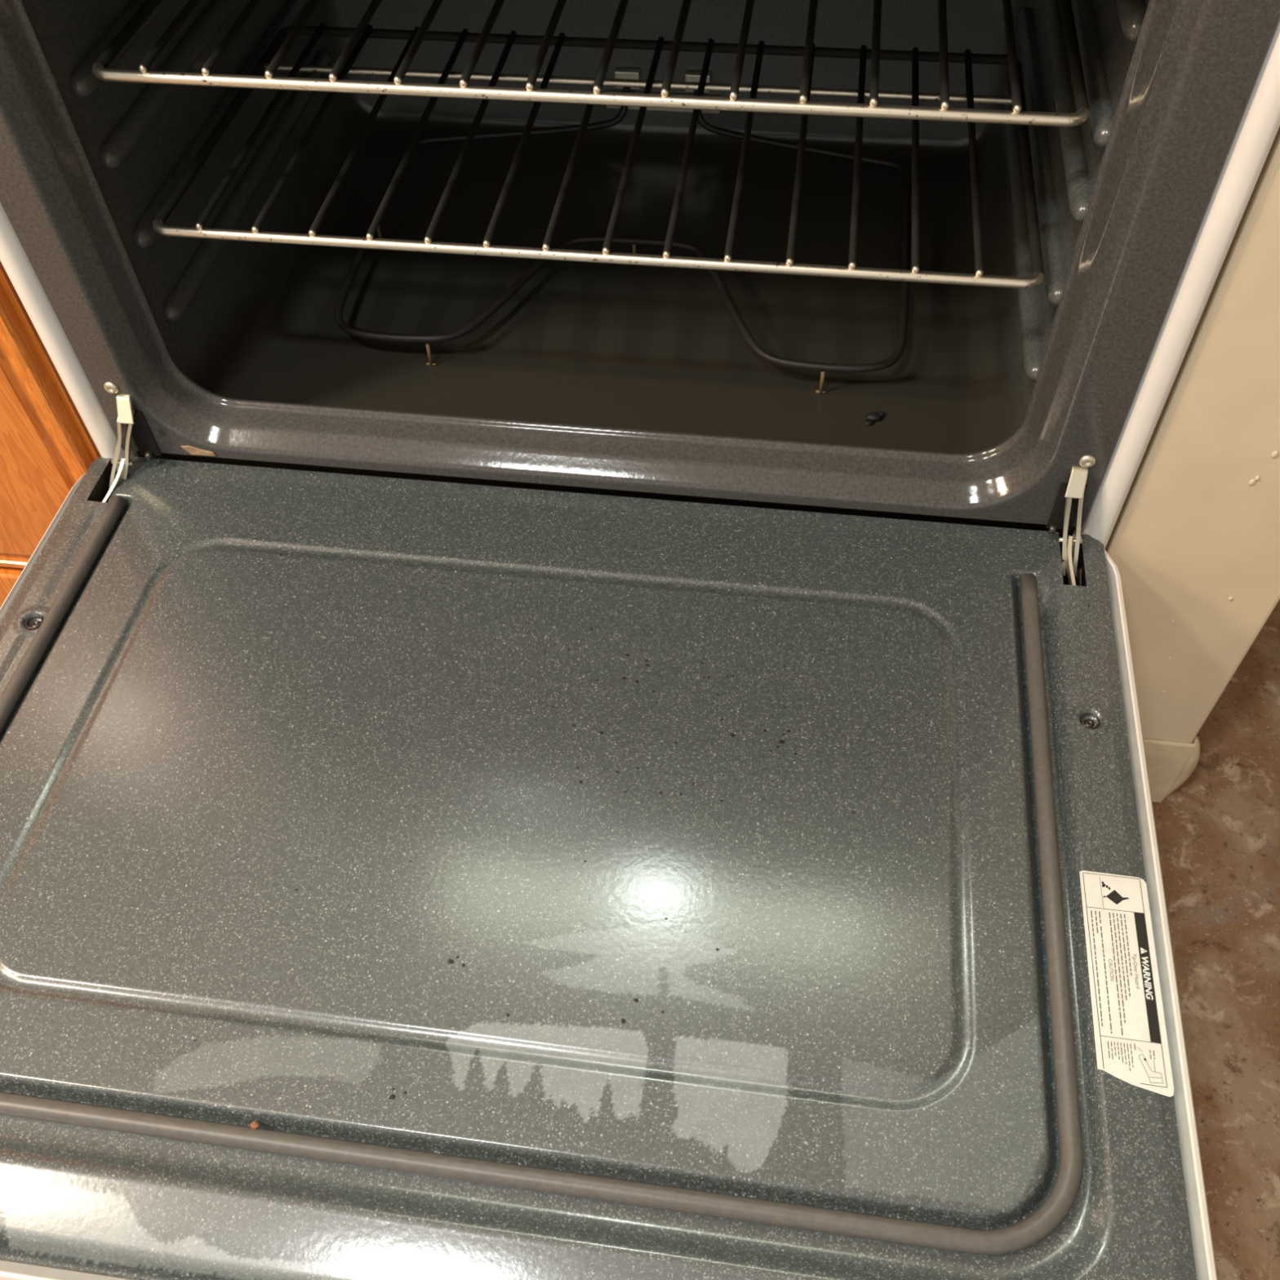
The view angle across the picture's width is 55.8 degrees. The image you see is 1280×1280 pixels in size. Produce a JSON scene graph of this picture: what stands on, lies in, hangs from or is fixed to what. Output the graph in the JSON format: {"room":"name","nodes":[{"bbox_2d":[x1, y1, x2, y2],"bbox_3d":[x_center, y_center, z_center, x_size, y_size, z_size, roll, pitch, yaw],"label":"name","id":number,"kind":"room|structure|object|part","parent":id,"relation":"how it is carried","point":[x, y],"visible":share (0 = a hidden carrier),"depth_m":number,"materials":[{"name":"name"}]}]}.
{"room":"kitchen","nodes":[
{"label":"kitchen","id":0,"kind":"room"},
{"bbox_2d":[1105,126,1279,743],"bbox_3d":[0.433,-0.876,0.380,0.134,2.436,0.698,5,53,6],"label":"wall","id":1,"kind":"structure","parent":0,"point":[1193,544],"depth_m":0.83,"materials":[{"name":"beige paint"}]},
{"bbox_2d":[1143,735,1199,802],"bbox_3d":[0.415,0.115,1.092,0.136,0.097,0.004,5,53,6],"label":"baseboard","id":2,"kind":"structure","parent":1,"relation":"attached to","point":[1166,760],"depth_m":1.07,"materials":[{"name":"beige wood"}]},
{"bbox_2d":[1151,600,1279,1279],"bbox_3d":[-0.265,0.854,0.634,4.600,0.050,3.300,5,53,6],"label":"floor","id":3,"kind":"structure","parent":0,"point":[1218,833],"depth_m":1.04,"materials":[{"name":"tile"}]},
{"bbox_2d":[0,260,100,608],"bbox_3d":[-0.840,-0.494,1.105,0.912,0.886,0.654,5,53,6],"label":"base cabinet","id":4,"kind":"object","parent":3,"relation":"on","point":[46,445],"visible":0.02,"depth_m":0.93,"materials":[{"name":"brown wood"}]},
{"bbox_3d":[-0.661,-0.043,1.123,0.467,0.097,0.017,5,53,6],"label":"rail","id":5,"kind":"part","parent":4,"relation":"part of","materials":[{"name":"brown wood"}]},
{"bbox_2d":[0,0,1279,1279],"bbox_3d":[-0.043,-0.264,0.788,0.784,1.027,1.218,5,53,6],"label":"oven","id":6,"kind":"object","parent":3,"relation":"on","point":[872,1073],"visible":1,"depth_m":0.77,"materials":[{"name":"white paint"}]},
{"bbox_3d":[-0.369,-0.478,1.044,0.022,0.902,0.664,5,53,6],"label":"panel","id":7,"kind":"part","parent":6,"relation":"part of","materials":[{"name":"white paint"}]},
{"bbox_3d":[-0.399,-0.144,0.916,0.037,0.065,0.014,-27,56,-18],"label":"hinge arm","id":8,"kind":"part","parent":6,"relation":"part of","materials":[{"name":"silver metal"}]},
{"bbox_3d":[-0.390,-0.143,0.916,0.037,0.065,0.015,-25,56,-17],"label":"hinge arm","id":9,"kind":"part","parent":6,"relation":"part of","materials":[{"name":"silver metal"}]},
{"bbox_2d":[181,445,215,456],"bbox_3d":[-0.338,-0.145,0.925,0.026,0.009,0.001,5,53,6],"label":"flake","id":10,"kind":"object","parent":6,"relation":"on","point":[191,450],"visible":1,"depth_m":0.93,"materials":[{"name":"beige food"}]},
{"bbox_2d":[250,1120,259,1129],"bbox_3d":[-0.200,0.252,0.628,0.004,0.002,0.004,-35,59,-23],"label":"crumb","id":11,"kind":"object","parent":6,"relation":"on","point":[255,1125],"visible":1,"depth_m":0.63,"materials":[{"name":"orange food"}]},
{"bbox_3d":[-0.238,-0.373,1.104,0.008,0.022,0.003,5,53,6],"label":"support leg","id":12,"kind":"part","parent":6,"relation":"part of","materials":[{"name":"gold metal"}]},
{"bbox_3d":[-0.173,-0.234,0.994,0.008,0.022,0.003,5,53,6],"label":"support leg","id":13,"kind":"part","parent":6,"relation":"part of","materials":[{"name":"gold metal"}]},
{"bbox_2d":[92,0,1089,126],"bbox_3d":[-0.018,-0.476,0.837,0.610,0.012,0.387,5,53,6],"label":"oven rack","id":14,"kind":"object","parent":6,"relation":"in","point":[1017,117],"visible":1,"depth_m":0.73,"materials":[{"name":"metal"}]},
{"bbox_2d":[152,22,1044,288],"bbox_3d":[-0.021,-0.374,0.898,0.610,0.012,0.299,5,53,6],"label":"oven rack","id":15,"kind":"object","parent":6,"relation":"in","point":[914,275],"visible":0.91,"depth_m":0.87,"materials":[{"name":"metal"}]},
{"bbox_3d":[-0.085,0.111,0.746,0.765,0.018,0.548,5,53,6],"label":"door","id":16,"kind":"part","parent":6,"relation":"part of","materials":[{"name":"grey metal"}]},
{"bbox_3d":[-0.005,-0.344,1.074,0.008,0.022,0.003,5,53,6],"label":"support leg","id":17,"kind":"part","parent":6,"relation":"part of","materials":[{"name":"gold metal"}]},
{"bbox_3d":[-0.047,-0.294,0.698,0.724,0.539,0.038,5,53,6],"label":"frame","id":18,"kind":"part","parent":6,"relation":"part of","materials":[{"name":"metal"}]},
{"bbox_2d":[193,551,1089,1098],"bbox_3d":[0.018,0.091,0.750,0.574,0.009,0.386,0,52,2],"label":"crumbs","id":19,"kind":"object","parent":6,"relation":"on","point":[450,961],"visible":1,"depth_m":0.76,"materials":[{"name":"black food"}]},
{"bbox_3d":[0.022,-0.523,1.174,0.112,0.016,0.005,5,53,6],"label":"terminal plate","id":20,"kind":"part","parent":6,"relation":"part of","materials":[{"name":"silver metal"}]},
{"bbox_3d":[0.145,-0.205,0.961,0.008,0.022,0.003,5,53,6],"label":"support leg","id":21,"kind":"part","parent":6,"relation":"part of","materials":[{"name":"gold metal"}]},
{"bbox_2d":[864,411,884,426],"bbox_3d":[0.183,-0.175,0.947,0.021,0.005,0.011,-23,55,-16],"label":"lump","id":22,"kind":"object","parent":6,"relation":"in","point":[871,417],"visible":1,"depth_m":0.94,"materials":[{"name":"black"}]},
{"bbox_3d":[0.298,-0.077,0.842,0.009,0.065,0.030,-10,52,-6],"label":"hinge arm","id":23,"kind":"part","parent":6,"relation":"part of","materials":[{"name":"silver metal"}]},
{"bbox_3d":[0.305,-0.076,0.841,0.010,0.065,0.029,-3,52,-1],"label":"hinge arm","id":24,"kind":"part","parent":6,"relation":"part of","materials":[{"name":"silver metal"}]},
{"bbox_3d":[0.368,-0.409,0.966,0.022,0.902,0.664,5,53,6],"label":"panel","id":25,"kind":"part","parent":6,"relation":"part of","materials":[{"name":"white paint"}]}
]}

